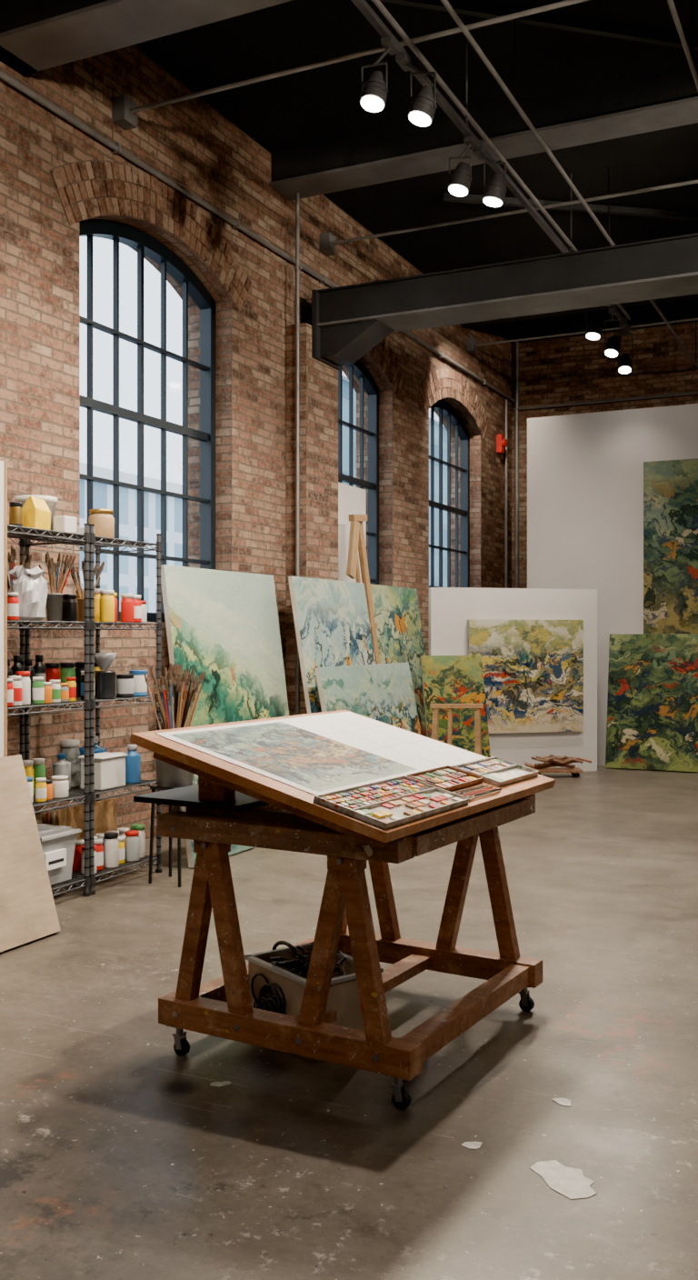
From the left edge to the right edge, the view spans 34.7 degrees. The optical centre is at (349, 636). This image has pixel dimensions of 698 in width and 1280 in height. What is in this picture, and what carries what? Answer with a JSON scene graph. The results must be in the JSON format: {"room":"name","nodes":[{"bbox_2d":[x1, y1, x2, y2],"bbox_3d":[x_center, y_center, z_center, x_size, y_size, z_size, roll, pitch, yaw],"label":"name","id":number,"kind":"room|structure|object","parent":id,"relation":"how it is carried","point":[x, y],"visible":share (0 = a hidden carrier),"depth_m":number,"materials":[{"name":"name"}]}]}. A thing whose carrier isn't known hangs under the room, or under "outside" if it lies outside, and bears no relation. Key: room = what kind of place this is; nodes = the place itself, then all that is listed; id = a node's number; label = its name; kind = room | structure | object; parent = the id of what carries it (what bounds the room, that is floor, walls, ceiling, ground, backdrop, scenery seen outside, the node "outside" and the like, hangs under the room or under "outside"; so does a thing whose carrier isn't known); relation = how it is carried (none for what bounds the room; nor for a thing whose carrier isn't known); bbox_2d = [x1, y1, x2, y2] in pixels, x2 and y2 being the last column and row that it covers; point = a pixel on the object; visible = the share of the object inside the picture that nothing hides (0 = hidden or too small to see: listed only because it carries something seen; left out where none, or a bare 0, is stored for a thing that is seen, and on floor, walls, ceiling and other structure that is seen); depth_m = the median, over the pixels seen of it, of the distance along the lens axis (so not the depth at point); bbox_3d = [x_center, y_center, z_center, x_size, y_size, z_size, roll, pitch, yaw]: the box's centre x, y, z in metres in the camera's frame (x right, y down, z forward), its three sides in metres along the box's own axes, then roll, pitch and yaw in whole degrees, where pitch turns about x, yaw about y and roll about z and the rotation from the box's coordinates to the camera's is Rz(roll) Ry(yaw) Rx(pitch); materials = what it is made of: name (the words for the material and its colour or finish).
{"room":"art studio","nodes":[
{"label":"art studio","id":0,"kind":"room"},
{"bbox_2d":[0,44,511,839],"bbox_3d":[-2.011,-1.310,6.947,0.420,5.420,18.800,0,0,26],"label":"wall","id":1,"kind":"structure","parent":0,"point":[189,142],"depth_m":8.76,"materials":[{"name":"brick"}]},
{"bbox_2d":[80,219,215,621],"bbox_3d":[-1.493,-1.490,8.007,0.120,2.780,1.840,0,0,26],"label":"window","id":2,"kind":"structure","parent":1,"relation":"in","point":[144,243],"depth_m":8.09,"materials":[{"name":"metal"}]},
{"bbox_2d":[49,160,251,310],"bbox_3d":[-1.305,-2.894,7.917,0.015,0.652,2.422,0,0,26],"label":"brick arch","id":3,"kind":"object","parent":1,"relation":"attached to","point":[85,189],"visible":1,"depth_m":7.70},
{"bbox_2d":[285,322,338,715],"bbox_3d":[-0.318,-0.625,9.768,0.200,4.050,0.610,0,0,26],"label":"pilaster","id":4,"kind":"object","parent":1,"relation":"attached to","point":[318,380],"visible":0.43,"depth_m":9.53,"materials":[{"name":"brick"}]},
{"bbox_2d":[293,192,302,715],"bbox_3d":[-0.433,-1.610,9.458,0.060,4.820,0.047,0,0,26],"label":"conduit","id":5,"kind":"object","parent":4,"relation":"attached to","point":[297,268],"visible":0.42,"depth_m":9.44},
{"bbox_2d":[0,70,697,410],"bbox_3d":[2.284,-3.165,4.894,9.100,0.170,18.800,0,0,26],"label":"conduit","id":6,"kind":"object","parent":1,"relation":"attached to","point":[116,148],"visible":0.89,"depth_m":8.52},
{"bbox_2d":[111,0,589,129],"bbox_3d":[2.569,-3.480,5.489,9.098,0.160,0.140,0,0,26],"label":"rod","id":7,"kind":"object","parent":1,"relation":"attached to","point":[125,110],"visible":1,"depth_m":6.89,"materials":[{"name":"paint"}]},
{"bbox_2d":[338,481,365,583],"bbox_3d":[-0.087,-0.785,10.727,0.030,1.370,1.120,0,0,26],"label":"board","id":8,"kind":"object","parent":1,"relation":"attached to","point":[351,499],"visible":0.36,"depth_m":10.81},
{"bbox_2d":[303,313,404,397],"bbox_3d":[0.099,-2.829,10.854,0.015,0.661,2.288,0,0,26],"label":"brick arch","id":9,"kind":"object","parent":1,"relation":"attached to","point":[383,354],"visible":0.3,"depth_m":11.49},
{"bbox_2d":[338,360,379,584],"bbox_3d":[-0.089,-1.460,10.944,0.120,2.720,1.670,0,0,26],"label":"window","id":10,"kind":"structure","parent":1,"relation":"in","point":[358,368],"depth_m":11.51,"materials":[{"name":"metal"}]},
{"bbox_2d":[429,400,469,587],"bbox_3d":[1.104,-1.460,13.438,0.120,2.720,1.800,0,0,26],"label":"window","id":11,"kind":"structure","parent":1,"relation":"in","point":[445,408],"depth_m":13.68,"materials":[{"name":"metal"}]},
{"bbox_2d":[419,368,489,441],"bbox_3d":[1.292,-2.820,13.348,0.015,0.681,2.416,0,0,26],"label":"brick arch","id":12,"kind":"object","parent":1,"relation":"attached to","point":[441,383],"visible":1,"depth_m":13.23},
{"bbox_2d":[319,179,697,256],"bbox_3d":[3.867,-3.560,8.205,9.098,0.160,0.140,0,0,26],"label":"rod","id":13,"kind":"object","parent":1,"relation":"attached to","point":[327,241],"visible":1,"depth_m":9.57,"materials":[{"name":"paint"}]},
{"bbox_2d":[504,341,519,588],"bbox_3d":[2.200,-1.810,15.147,0.059,4.420,0.375,0,0,36],"label":"conduit","id":14,"kind":"object","parent":1,"relation":"attached to","point":[516,344],"visible":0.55,"depth_m":15.25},
{"bbox_2d":[466,317,697,353],"bbox_3d":[5.562,-3.560,11.750,9.098,0.160,0.140,0,0,26],"label":"rod","id":15,"kind":"object","parent":1,"relation":"attached to","point":[472,345],"visible":1,"depth_m":13.30,"materials":[{"name":"paint"}]},
{"bbox_2d":[0,764,697,1279],"bbox_3d":[2.185,1.475,4.941,9.720,0.150,19.200,0,0,26],"label":"floor","id":16,"kind":"structure","parent":0,"point":[121,1158],"depth_m":3.43,"materials":[{"name":"concrete"}]},
{"bbox_2d":[0,460,7,757],"bbox_3d":[-1.941,0.280,4.832,0.060,2.240,1.245,0,0,26],"label":"display board","id":17,"kind":"object","parent":16,"relation":"on","point":[3,465],"visible":0.67,"depth_m":5.36,"materials":[{"name":"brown wood"}]},
{"bbox_2d":[0,754,60,952],"bbox_3d":[-1.616,0.983,5.051,0.273,0.829,0.620,0,0,26],"label":"plywood board","id":18,"kind":"object","parent":16,"relation":"on","point":[28,913],"visible":1,"depth_m":5.19,"materials":[{"name":"brown wood"}]},
{"bbox_2d":[7,523,90,896],"bbox_3d":[-1.755,0.396,5.846,0.490,2.008,0.675,0,0,26],"label":"wire shelving unit","id":19,"kind":"object","parent":16,"relation":"on","point":[21,533],"visible":0.55,"depth_m":6.02,"materials":[{"name":"grey metal"}]},
{"bbox_2d":[7,592,19,620],"bbox_3d":[-1.697,-0.150,5.633,0.065,0.140,0.065,0,0,26],"label":"paint jar","id":20,"kind":"object","parent":19,"relation":"on","point":[13,602],"visible":0.8,"depth_m":5.61,"materials":[{"name":"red plastic"}]},
{"bbox_2d":[8,675,21,706],"bbox_3d":[-1.688,0.275,5.651,0.069,0.150,0.069,0,0,26],"label":"paint jar","id":21,"kind":"object","parent":19,"relation":"on","point":[16,679],"visible":0.73,"depth_m":5.62,"materials":[{"name":"white plastic"}]},
{"bbox_2d":[9,501,23,526],"bbox_3d":[-1.693,-0.615,5.686,0.071,0.130,0.070,0,0,26],"label":"tin","id":22,"kind":"object","parent":19,"relation":"on","point":[15,508],"visible":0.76,"depth_m":5.66,"materials":[{"name":"gold metal"}]},
{"bbox_2d":[7,544,32,592],"bbox_3d":[-1.819,-0.287,6.056,0.156,0.414,0.134,0,0,26],"label":"pot","id":23,"kind":"object","parent":19,"relation":"on","point":[12,558],"visible":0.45,"depth_m":6.04,"materials":[{"name":"brown wood"}]},
{"bbox_2d":[15,670,30,705],"bbox_3d":[-1.671,0.265,5.731,0.076,0.170,0.076,0,0,26],"label":"paint jar","id":24,"kind":"object","parent":19,"relation":"on","point":[25,681],"visible":0.76,"depth_m":5.70,"materials":[{"name":"white plastic"}]},
{"bbox_2d":[8,565,48,620],"bbox_3d":[-1.672,-0.224,5.815,0.176,0.287,0.227,0,0,4],"label":"plastic bag","id":25,"kind":"object","parent":19,"relation":"on","point":[30,585],"visible":0.87,"depth_m":5.74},
{"bbox_2d":[14,494,57,529],"bbox_3d":[-1.690,-0.652,6.040,0.224,0.205,0.224,0,0,26],"label":"plastic tub","id":26,"kind":"object","parent":19,"relation":"on","point":[51,502],"visible":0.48,"depth_m":5.98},
{"bbox_2d":[22,495,50,529],"bbox_3d":[-1.630,-0.638,5.822,0.102,0.177,0.129,0,0,26],"label":"carton","id":27,"kind":"object","parent":19,"relation":"on","point":[36,514],"visible":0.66,"depth_m":5.78,"materials":[{"name":"cardboard"}]},
{"bbox_2d":[31,676,44,704],"bbox_3d":[-1.610,0.280,5.791,0.061,0.140,0.061,0,0,26],"label":"paint jar","id":28,"kind":"object","parent":19,"relation":"on","point":[38,685],"visible":1,"depth_m":5.77,"materials":[{"name":"white plastic"}]},
{"bbox_2d":[31,758,45,794],"bbox_3d":[-1.687,0.760,6.071,0.072,0.190,0.072,0,0,26],"label":"paint jar","id":29,"kind":"object","parent":19,"relation":"on","point":[39,769],"visible":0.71,"depth_m":6.04,"materials":[{"name":"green plastic"}]},
{"bbox_2d":[32,654,45,681],"bbox_3d":[-1.680,0.225,6.062,0.069,0.250,0.069,0,0,26],"label":"ink bottle","id":30,"kind":"object","parent":19,"relation":"on","point":[39,666],"visible":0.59,"depth_m":6.04,"materials":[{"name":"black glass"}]},
{"bbox_2d":[35,777,46,801],"bbox_3d":[-1.597,0.795,5.795,0.057,0.120,0.057,0,0,26],"label":"paint jar","id":31,"kind":"object","parent":19,"relation":"on","point":[41,785],"visible":1,"depth_m":5.77,"materials":[{"name":"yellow plastic"}]},
{"bbox_2d":[49,680,60,702],"bbox_3d":[-1.554,0.290,5.908,0.061,0.120,0.061,0,0,26],"label":"paint jar","id":32,"kind":"object","parent":19,"relation":"on","point":[55,684],"visible":0.9,"depth_m":5.88,"materials":[{"name":"white plastic"}]},
{"bbox_2d":[38,551,75,620],"bbox_3d":[-1.568,-0.268,6.009,0.183,0.375,0.128,0,0,-9],"label":"pot","id":33,"kind":"object","parent":19,"relation":"on","point":[55,599],"visible":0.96,"depth_m":6.00,"materials":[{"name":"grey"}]},
{"bbox_2d":[37,823,81,885],"bbox_3d":[-1.697,1.164,5.888,0.340,0.282,0.480,0,0,26],"label":"plastic storage box","id":34,"kind":"object","parent":19,"relation":"on","point":[58,842],"visible":0.52,"depth_m":5.90,"materials":[{"name":"plastic"}]},
{"bbox_2d":[51,775,69,798],"bbox_3d":[-1.541,0.800,5.957,0.092,0.110,0.092,0,0,26],"label":"paint jar","id":35,"kind":"object","parent":19,"relation":"on","point":[60,784],"visible":0.94,"depth_m":5.92,"materials":[{"name":"white plastic"}]},
{"bbox_2d":[53,515,76,533],"bbox_3d":[-1.519,-0.595,5.980,0.080,0.090,0.100,0,0,26],"label":"box","id":36,"kind":"object","parent":19,"relation":"on","point":[61,523],"visible":0.76,"depth_m":5.94,"materials":[{"name":"cardboard"}]},
{"bbox_2d":[24,524,162,895],"bbox_3d":[-1.466,0.396,6.451,0.490,2.008,0.665,0,0,26],"label":"wire shelving unit","id":37,"kind":"object","parent":16,"relation":"on","point":[96,543],"visible":0.56,"depth_m":6.26,"materials":[{"name":"grey metal"}]},
{"bbox_2d":[44,662,60,682],"bbox_3d":[-1.677,0.250,6.322,0.090,0.200,0.090,0,0,26],"label":"paint jar","id":38,"kind":"object","parent":37,"relation":"on","point":[52,669],"visible":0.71,"depth_m":6.29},
{"bbox_2d":[52,753,70,789],"bbox_3d":[-1.605,0.755,6.242,0.100,0.200,0.100,0,0,26],"label":"bottle","id":39,"kind":"object","parent":37,"relation":"on","point":[60,767],"visible":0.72,"depth_m":6.21,"materials":[{"name":"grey plastic"}]},
{"bbox_2d":[60,661,75,682],"bbox_3d":[-1.621,0.250,6.439,0.090,0.200,0.090,0,0,26],"label":"paint jar","id":40,"kind":"object","parent":37,"relation":"on","point":[67,668],"visible":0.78,"depth_m":6.40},
{"bbox_2d":[59,740,79,787],"bbox_3d":[-1.598,0.725,6.395,0.120,0.260,0.120,0,0,26],"label":"paint jar","id":41,"kind":"object","parent":37,"relation":"on","point":[70,747],"visible":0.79,"depth_m":6.35,"materials":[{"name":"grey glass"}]},
{"bbox_2d":[61,594,77,621],"bbox_3d":[-1.598,-0.160,6.395,0.090,0.160,0.090,0,0,26],"label":"paint jar","id":42,"kind":"object","parent":37,"relation":"on","point":[69,611],"visible":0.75,"depth_m":6.36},
{"bbox_2d":[72,838,84,871],"bbox_3d":[-1.506,1.220,6.240,0.080,0.170,0.080,0,0,26],"label":"paint jar","id":43,"kind":"object","parent":37,"relation":"on","point":[79,843],"visible":0.59,"depth_m":6.20,"materials":[{"name":"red plastic"}]},
{"bbox_2d":[41,798,116,839],"bbox_3d":[-1.562,1.135,6.499,0.120,0.330,0.520,0,0,26],"label":"wood panel","id":44,"kind":"object","parent":37,"relation":"attached to","point":[105,810],"visible":0.43,"depth_m":6.43,"materials":[{"name":"brown wood"}]},
{"bbox_2d":[74,661,84,696],"bbox_3d":[-1.565,0.250,6.556,0.090,0.200,0.090,0,0,26],"label":"paint jar","id":45,"kind":"object","parent":37,"relation":"on","point":[79,665],"visible":0.52,"depth_m":6.52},
{"bbox_2d":[70,558,104,621],"bbox_3d":[-1.459,-0.256,6.174,0.178,0.351,0.163,0,0,26],"label":"pot","id":46,"kind":"object","parent":37,"relation":"on","point":[81,601],"visible":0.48,"depth_m":6.15,"materials":[{"name":"brown wood"}]},
{"bbox_2d":[94,838,103,870],"bbox_3d":[-1.418,1.220,6.262,0.085,0.170,0.085,0,0,26],"label":"paint jar","id":47,"kind":"object","parent":37,"relation":"on","point":[98,842],"visible":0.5,"depth_m":6.23,"materials":[{"name":"white plastic"}]},
{"bbox_2d":[88,508,114,538],"bbox_3d":[-1.400,-0.632,6.322,0.144,0.165,0.144,0,0,26],"label":"jar","id":48,"kind":"object","parent":37,"relation":"on","point":[103,520],"visible":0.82,"depth_m":6.26,"materials":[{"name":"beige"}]},
{"bbox_2d":[78,752,128,789],"bbox_3d":[-1.391,0.762,6.329,0.170,0.185,0.240,0,0,26],"label":"plastic container","id":49,"kind":"object","parent":37,"relation":"on","point":[109,767],"visible":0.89,"depth_m":6.26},
{"bbox_2d":[95,670,113,697],"bbox_3d":[-1.421,0.275,6.487,0.104,0.150,0.103,0,0,26],"label":"tin","id":50,"kind":"object","parent":37,"relation":"on","point":[95,671],"visible":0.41,"depth_m":6.45,"materials":[{"name":"black metal"}]},
{"bbox_2d":[94,652,117,669],"bbox_3d":[-1.419,0.145,6.486,0.146,0.100,0.148,0,0,26],"label":"funnel","id":51,"kind":"object","parent":50,"relation":"on","point":[104,661],"visible":0.93,"depth_m":6.45,"materials":[{"name":"grey plastic"}]},
{"bbox_2d":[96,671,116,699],"bbox_3d":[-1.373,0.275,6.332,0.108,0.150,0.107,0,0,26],"label":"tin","id":52,"kind":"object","parent":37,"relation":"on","point":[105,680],"visible":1,"depth_m":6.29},
{"bbox_2d":[99,590,114,621],"bbox_3d":[-1.364,-0.170,6.305,0.084,0.180,0.084,0,0,26],"label":"paint jar","id":53,"kind":"object","parent":37,"relation":"on","point":[106,602],"visible":0.88,"depth_m":6.27,"materials":[{"name":"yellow plastic"}]},
{"bbox_2d":[103,831,119,868],"bbox_3d":[-1.349,1.210,6.337,0.084,0.190,0.084,0,0,26],"label":"paint jar","id":54,"kind":"object","parent":37,"relation":"on","point":[111,844],"visible":1,"depth_m":6.30,"materials":[{"name":"white plastic"}]},
{"bbox_2d":[116,673,134,697],"bbox_3d":[-1.296,0.285,6.472,0.104,0.130,0.103,0,0,26],"label":"tin","id":55,"kind":"object","parent":37,"relation":"on","point":[125,683],"visible":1,"depth_m":6.43,"materials":[{"name":"white metal"}]},
{"bbox_2d":[120,593,134,622],"bbox_3d":[-1.280,-0.163,6.458,0.076,0.165,0.076,0,0,26],"label":"paint jar","id":56,"kind":"object","parent":37,"relation":"on","point":[127,604],"visible":1,"depth_m":6.43,"materials":[{"name":"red plastic"}]},
{"bbox_2d":[124,830,139,861],"bbox_3d":[-1.264,1.220,6.514,0.084,0.170,0.084,0,0,26],"label":"paint jar","id":57,"kind":"object","parent":37,"relation":"on","point":[132,839],"visible":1,"depth_m":6.48,"materials":[{"name":"white plastic"}]},
{"bbox_2d":[125,744,140,783],"bbox_3d":[-1.270,0.745,6.548,0.096,0.220,0.096,0,0,26],"label":"bottle","id":58,"kind":"object","parent":37,"relation":"on","point":[133,760],"visible":0.96,"depth_m":6.51,"materials":[{"name":"blue paint"}]},
{"bbox_2d":[129,670,147,696],"bbox_3d":[-1.244,0.275,6.602,0.104,0.150,0.103,0,0,26],"label":"paint jar","id":59,"kind":"object","parent":37,"relation":"on","point":[140,685],"visible":0.78,"depth_m":6.56,"materials":[{"name":"white plastic"}]},
{"bbox_2d":[130,823,145,858],"bbox_3d":[-1.249,1.210,6.616,0.085,0.190,0.085,0,0,26],"label":"paint jar","id":60,"kind":"object","parent":37,"relation":"on","point":[140,827],"visible":0.68,"depth_m":6.59,"materials":[{"name":"white plastic"}]},
{"bbox_2d":[148,783,198,887],"bbox_3d":[-0.994,1.125,6.383,0.214,0.550,0.214,0,0,26],"label":"metal stand","id":61,"kind":"object","parent":16,"relation":"on","point":[154,787],"visible":0.43,"depth_m":6.33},
{"bbox_2d":[143,663,205,787],"bbox_3d":[-0.999,0.502,6.385,0.276,0.694,0.311,0,0,22],"label":"bucket","id":62,"kind":"object","parent":61,"relation":"on","point":[175,690],"visible":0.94,"depth_m":6.34,"materials":[{"name":"wood"}]},
{"bbox_2d":[180,773,252,867],"bbox_3d":[-0.845,0.991,7.087,0.159,0.806,0.740,0,0,26],"label":"canvas","id":63,"kind":"object","parent":16,"relation":"on","point":[189,844],"visible":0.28,"depth_m":6.75,"materials":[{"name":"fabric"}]},
{"bbox_2d":[160,564,289,810],"bbox_3d":[-0.867,0.446,8.484,0.284,1.895,1.560,0,0,26],"label":"landscape painting","id":64,"kind":"object","parent":16,"relation":"on","point":[224,625],"visible":0.48,"depth_m":8.44,"materials":[{"name":"paint"}]},
{"bbox_2d":[244,940,383,1063],"bbox_3d":[-0.136,1.246,3.911,0.308,0.307,0.437,0,0,-36],"label":"storage bin","id":65,"kind":"object","parent":16,"relation":"on","point":[276,977],"visible":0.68,"depth_m":3.83,"materials":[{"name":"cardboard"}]},
{"bbox_2d":[288,576,375,713],"bbox_3d":[-0.045,0.451,9.687,0.339,1.886,1.400,0,0,26],"label":"landscape painting","id":66,"kind":"object","parent":16,"relation":"on","point":[331,617],"visible":0.48,"depth_m":9.55,"materials":[{"name":"paint"}]},
{"bbox_2d":[130,710,555,1109],"bbox_3d":[0.000,0.858,4.013,1.075,1.084,1.360,0,0,31],"label":"work table","id":67,"kind":"object","parent":16,"relation":"on","point":[230,804],"visible":0.84,"depth_m":3.60,"materials":[{"name":"brown wood"}]},
{"bbox_2d":[155,711,487,795],"bbox_3d":[-0.045,0.403,4.071,0.640,0.164,1.255,0,0,31],"label":"sheet","id":68,"kind":"object","parent":67,"relation":"on","point":[327,753],"visible":0.95,"depth_m":3.96,"materials":[{"name":"paper"}]},
{"bbox_2d":[312,775,469,829],"bbox_3d":[0.144,0.510,3.482,0.246,0.080,0.568,0,0,31],"label":"pastel set","id":69,"kind":"object","parent":67,"relation":"on","point":[387,804],"visible":1,"depth_m":3.44,"materials":[{"name":"paint"}]},
{"bbox_2d":[406,765,483,791],"bbox_3d":[0.338,0.498,3.906,0.147,0.055,0.320,0,0,31],"label":"tray","id":70,"kind":"object","parent":67,"relation":"on","point":[446,777],"visible":0.91,"depth_m":3.91,"materials":[{"name":"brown wood"}]},
{"bbox_2d":[451,784,501,800],"bbox_3d":[0.437,0.534,3.830,0.074,0.025,0.311,0,0,31],"label":"brushes","id":71,"kind":"object","parent":67,"relation":"on","point":[479,791],"visible":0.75,"depth_m":3.83,"materials":[{"name":"brown wood"}]},
{"bbox_2d":[453,756,539,787],"bbox_3d":[0.556,0.507,4.207,0.189,0.066,0.380,0,0,31],"label":"tray","id":72,"kind":"object","parent":67,"relation":"on","point":[495,771],"visible":0.95,"depth_m":4.21,"materials":[{"name":"ceramic"}]},
{"bbox_2d":[346,514,379,664],"bbox_3d":[0.179,0.126,10.425,0.360,2.552,0.461,0,0,26],"label":"wooden easel","id":73,"kind":"object","parent":16,"relation":"on","point":[356,538],"visible":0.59,"depth_m":10.47,"materials":[{"name":"brown wood"}]},
{"bbox_2d":[314,662,421,735],"bbox_3d":[0.244,0.822,9.759,0.259,1.147,1.880,0,0,26],"label":"landscape painting","id":74,"kind":"object","parent":16,"relation":"on","point":[384,693],"visible":0.48,"depth_m":9.80,"materials":[{"name":"paint"}]},
{"bbox_2d":[370,583,426,736],"bbox_3d":[0.527,0.441,11.325,0.319,1.906,1.410,0,0,26],"label":"landscape painting","id":75,"kind":"object","parent":16,"relation":"on","point":[399,634],"visible":0.24,"depth_m":11.50,"materials":[{"name":"paint"}]},
{"bbox_2d":[420,655,490,757],"bbox_3d":[1.058,0.794,11.030,0.640,1.207,0.329,0,0,-15],"label":"landscape painting","id":76,"kind":"object","parent":16,"relation":"on","point":[445,679],"visible":0.59,"depth_m":11.05,"materials":[{"name":"paint"}]},
{"bbox_2d":[430,703,483,755],"bbox_3d":[0.944,0.995,9.780,0.508,0.825,0.390,0,0,1],"label":"stool","id":77,"kind":"object","parent":16,"relation":"on","point":[435,707],"visible":0.52,"depth_m":9.62,"materials":[{"name":"brown wood"}]},
{"bbox_2d":[429,587,597,771],"bbox_3d":[1.691,0.455,11.425,1.830,1.890,0.070,0,0,-15],"label":"display panel","id":78,"kind":"object","parent":16,"relation":"on","point":[450,608],"visible":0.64,"depth_m":11.43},
{"bbox_2d":[468,619,583,733],"bbox_3d":[1.808,0.405,11.394,1.260,1.150,0.040,0,0,-15],"label":"landscape painting","id":79,"kind":"object","parent":78,"relation":"attached to","point":[533,670],"visible":0.83,"depth_m":11.39,"materials":[{"name":"paint"}]},
{"bbox_2d":[523,754,592,777],"bbox_3d":[2.084,1.286,11.179,0.656,0.228,0.292,0,0,-3],"label":"pile","id":80,"kind":"object","parent":16,"relation":"on","point":[550,761],"visible":0.95,"depth_m":11.12,"materials":[{"name":"brown wood"}]},
{"bbox_2d":[530,1160,596,1199],"bbox_3d":[0.560,1.399,2.884,0.126,0.002,0.208,0,0,-18],"label":"paper scrap","id":81,"kind":"object","parent":16,"relation":"on","point":[571,1183],"visible":1,"depth_m":2.88,"materials":[{"name":"paper"}]},
{"bbox_2d":[605,633,697,772],"bbox_3d":[3.557,0.685,11.578,1.750,1.419,0.261,0,0,26],"label":"landscape painting","id":82,"kind":"object","parent":16,"relation":"on","point":[652,722],"visible":1,"depth_m":11.73,"materials":[{"name":"paint"}]},
{"bbox_2d":[133,0,697,343],"bbox_3d":[2.185,-4.120,4.941,9.720,0.200,19.200,0,0,26],"label":"ceiling","id":83,"kind":"structure","parent":0,"point":[319,105],"depth_m":8.39,"materials":[{"name":"paint"}]},
{"bbox_2d":[0,0,292,77],"bbox_3d":[2.090,-3.670,4.487,9.100,0.700,0.420,0,0,26],"label":"steel beam","id":84,"kind":"structure","parent":83,"relation":"attached to","point":[36,35],"depth_m":6.12,"materials":[{"name":"metal"}]},
{"bbox_2d":[350,0,631,330],"bbox_3d":[0.615,-3.645,6.966,0.040,0.750,11.100,0,0,26],"label":"track","id":85,"kind":"object","parent":83,"relation":"hanging from","point":[365,8],"visible":0.74,"depth_m":7.28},
{"bbox_2d":[360,35,400,111],"bbox_3d":[0.161,-3.100,6.193,0.211,0.341,0.163,0,0,26],"label":"track spotlight","id":86,"kind":"object","parent":85,"relation":"hanging from","point":[375,90],"visible":1,"depth_m":6.17,"materials":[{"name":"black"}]},
{"bbox_2d":[395,52,437,126],"bbox_3d":[0.388,-3.079,6.307,0.219,0.382,0.160,0,0,26],"label":"track spotlight","id":87,"kind":"object","parent":85,"relation":"hanging from","point":[423,106],"visible":1,"depth_m":6.26,"materials":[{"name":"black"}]},
{"bbox_2d":[448,135,479,196],"bbox_3d":[0.749,-3.100,7.398,0.190,0.340,0.161,0,0,26],"label":"track spotlight","id":88,"kind":"object","parent":85,"relation":"hanging from","point":[460,180],"visible":1,"depth_m":7.37,"materials":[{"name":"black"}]},
{"bbox_2d":[472,146,506,207],"bbox_3d":[0.953,-3.080,7.501,0.210,0.379,0.155,0,0,26],"label":"track spotlight","id":89,"kind":"object","parent":85,"relation":"hanging from","point":[495,192],"visible":1,"depth_m":7.46,"materials":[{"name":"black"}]},
{"bbox_2d":[585,306,602,339],"bbox_3d":[2.294,-3.030,10.483,0.162,0.480,0.146,0,0,-38],"label":"track spotlight","id":90,"kind":"object","parent":85,"relation":"hanging from","point":[594,329],"visible":0.88,"depth_m":10.45,"materials":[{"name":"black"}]},
{"bbox_2d":[604,308,620,357],"bbox_3d":[2.638,-3.037,11.203,0.168,0.465,0.148,0,0,-38],"label":"track spotlight","id":91,"kind":"object","parent":85,"relation":"hanging from","point":[613,346],"visible":1,"depth_m":11.17,"materials":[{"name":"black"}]},
{"bbox_2d":[617,322,632,373],"bbox_3d":[2.898,-3.018,11.744,0.162,0.505,0.168,0,0,26],"label":"track spotlight","id":92,"kind":"object","parent":85,"relation":"hanging from","point":[625,364],"visible":0.99,"depth_m":11.71,"materials":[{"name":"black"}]},
{"bbox_2d":[380,0,697,220],"bbox_3d":[3.411,-3.980,8.179,6.932,0.060,6.939,0,0,26],"label":"ceiling pipe","id":93,"kind":"object","parent":83,"relation":"hanging from","point":[460,6],"depth_m":7.35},
{"bbox_2d":[440,0,697,369],"bbox_3d":[2.379,-3.703,9.891,0.030,0.635,9.500,0,0,26],"label":"conduit","id":94,"kind":"object","parent":83,"relation":"hanging from","point":[445,3],"depth_m":7.48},
{"bbox_2d":[667,0,697,90],"bbox_3d":[3.362,-3.703,9.421,0.030,0.635,9.500,0,0,26],"label":"conduit","id":95,"kind":"object","parent":83,"relation":"hanging from","point":[689,55],"depth_m":6.51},
{"bbox_2d":[269,62,697,200],"bbox_3d":[3.517,-3.880,7.474,9.100,0.280,0.360,0,0,26],"label":"ceiling beam","id":96,"kind":"structure","parent":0,"point":[666,98],"depth_m":8.50,"materials":[{"name":"metal"}]},
{"bbox_2d":[460,293,697,327],"bbox_3d":[5.454,-3.890,11.525,9.100,0.260,0.300,0,0,26],"label":"joist","id":97,"kind":"object","parent":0,"point":[691,296],"depth_m":12.97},
{"bbox_2d":[511,321,697,588],"bbox_3d":[6.282,-1.310,13.512,9.720,5.420,0.200,0,0,26],"label":"wall","id":98,"kind":"structure","parent":0,"point":[576,368],"depth_m":14.86,"materials":[{"name":"brick"}]},
{"bbox_2d":[527,403,697,765],"bbox_3d":[5.679,-0.520,10.835,8.100,3.840,0.150,0,0,26],"label":"wall","id":99,"kind":"structure","parent":0,"point":[585,471],"depth_m":12.15,"materials":[{"name":"paint"}]},
{"bbox_2d":[643,458,697,633],"bbox_3d":[3.824,-0.930,11.616,1.500,1.860,0.040,0,0,26],"label":"landscape painting","id":100,"kind":"object","parent":99,"relation":"attached to","point":[670,486],"visible":1,"depth_m":11.80,"materials":[{"name":"paint"}]},
{"bbox_3d":[6.479,-1.310,2.888,0.200,5.420,18.800,0,0,26],"label":"wall","id":101,"kind":"structure","parent":0,"visible":0},
{"bbox_2d":[311,232,697,369],"bbox_3d":[3.810,-2.667,7.855,8.900,0.575,0.520,0,0,26],"label":"steel beam","id":102,"kind":"structure","parent":101,"relation":"attached to","point":[348,322],"depth_m":8.95,"materials":[{"name":"metal"}]},
{"label":"outside","id":103,"kind":"structure","parent":0,"visible":0},
{"bbox_3d":[-21.281,5.500,54.509,74.580,0.200,120.000,0,0,26],"label":"ground","id":104,"kind":"structure","parent":103,"visible":0},
{"bbox_2d":[80,462,182,612],"bbox_3d":[-9.833,0.100,32.410,2.300,10.600,30.000,0,0,26],"label":"neighbouring building","id":105,"kind":"structure","parent":104,"relation":"on","point":[102,493],"depth_m":36.33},
{"bbox_2d":[342,371,447,587],"bbox_3d":[7.786,-3.300,69.266,2.300,17.400,48.300,0,0,26],"label":"office building","id":106,"kind":"structure","parent":104,"relation":"on","point":[345,381],"depth_m":60.77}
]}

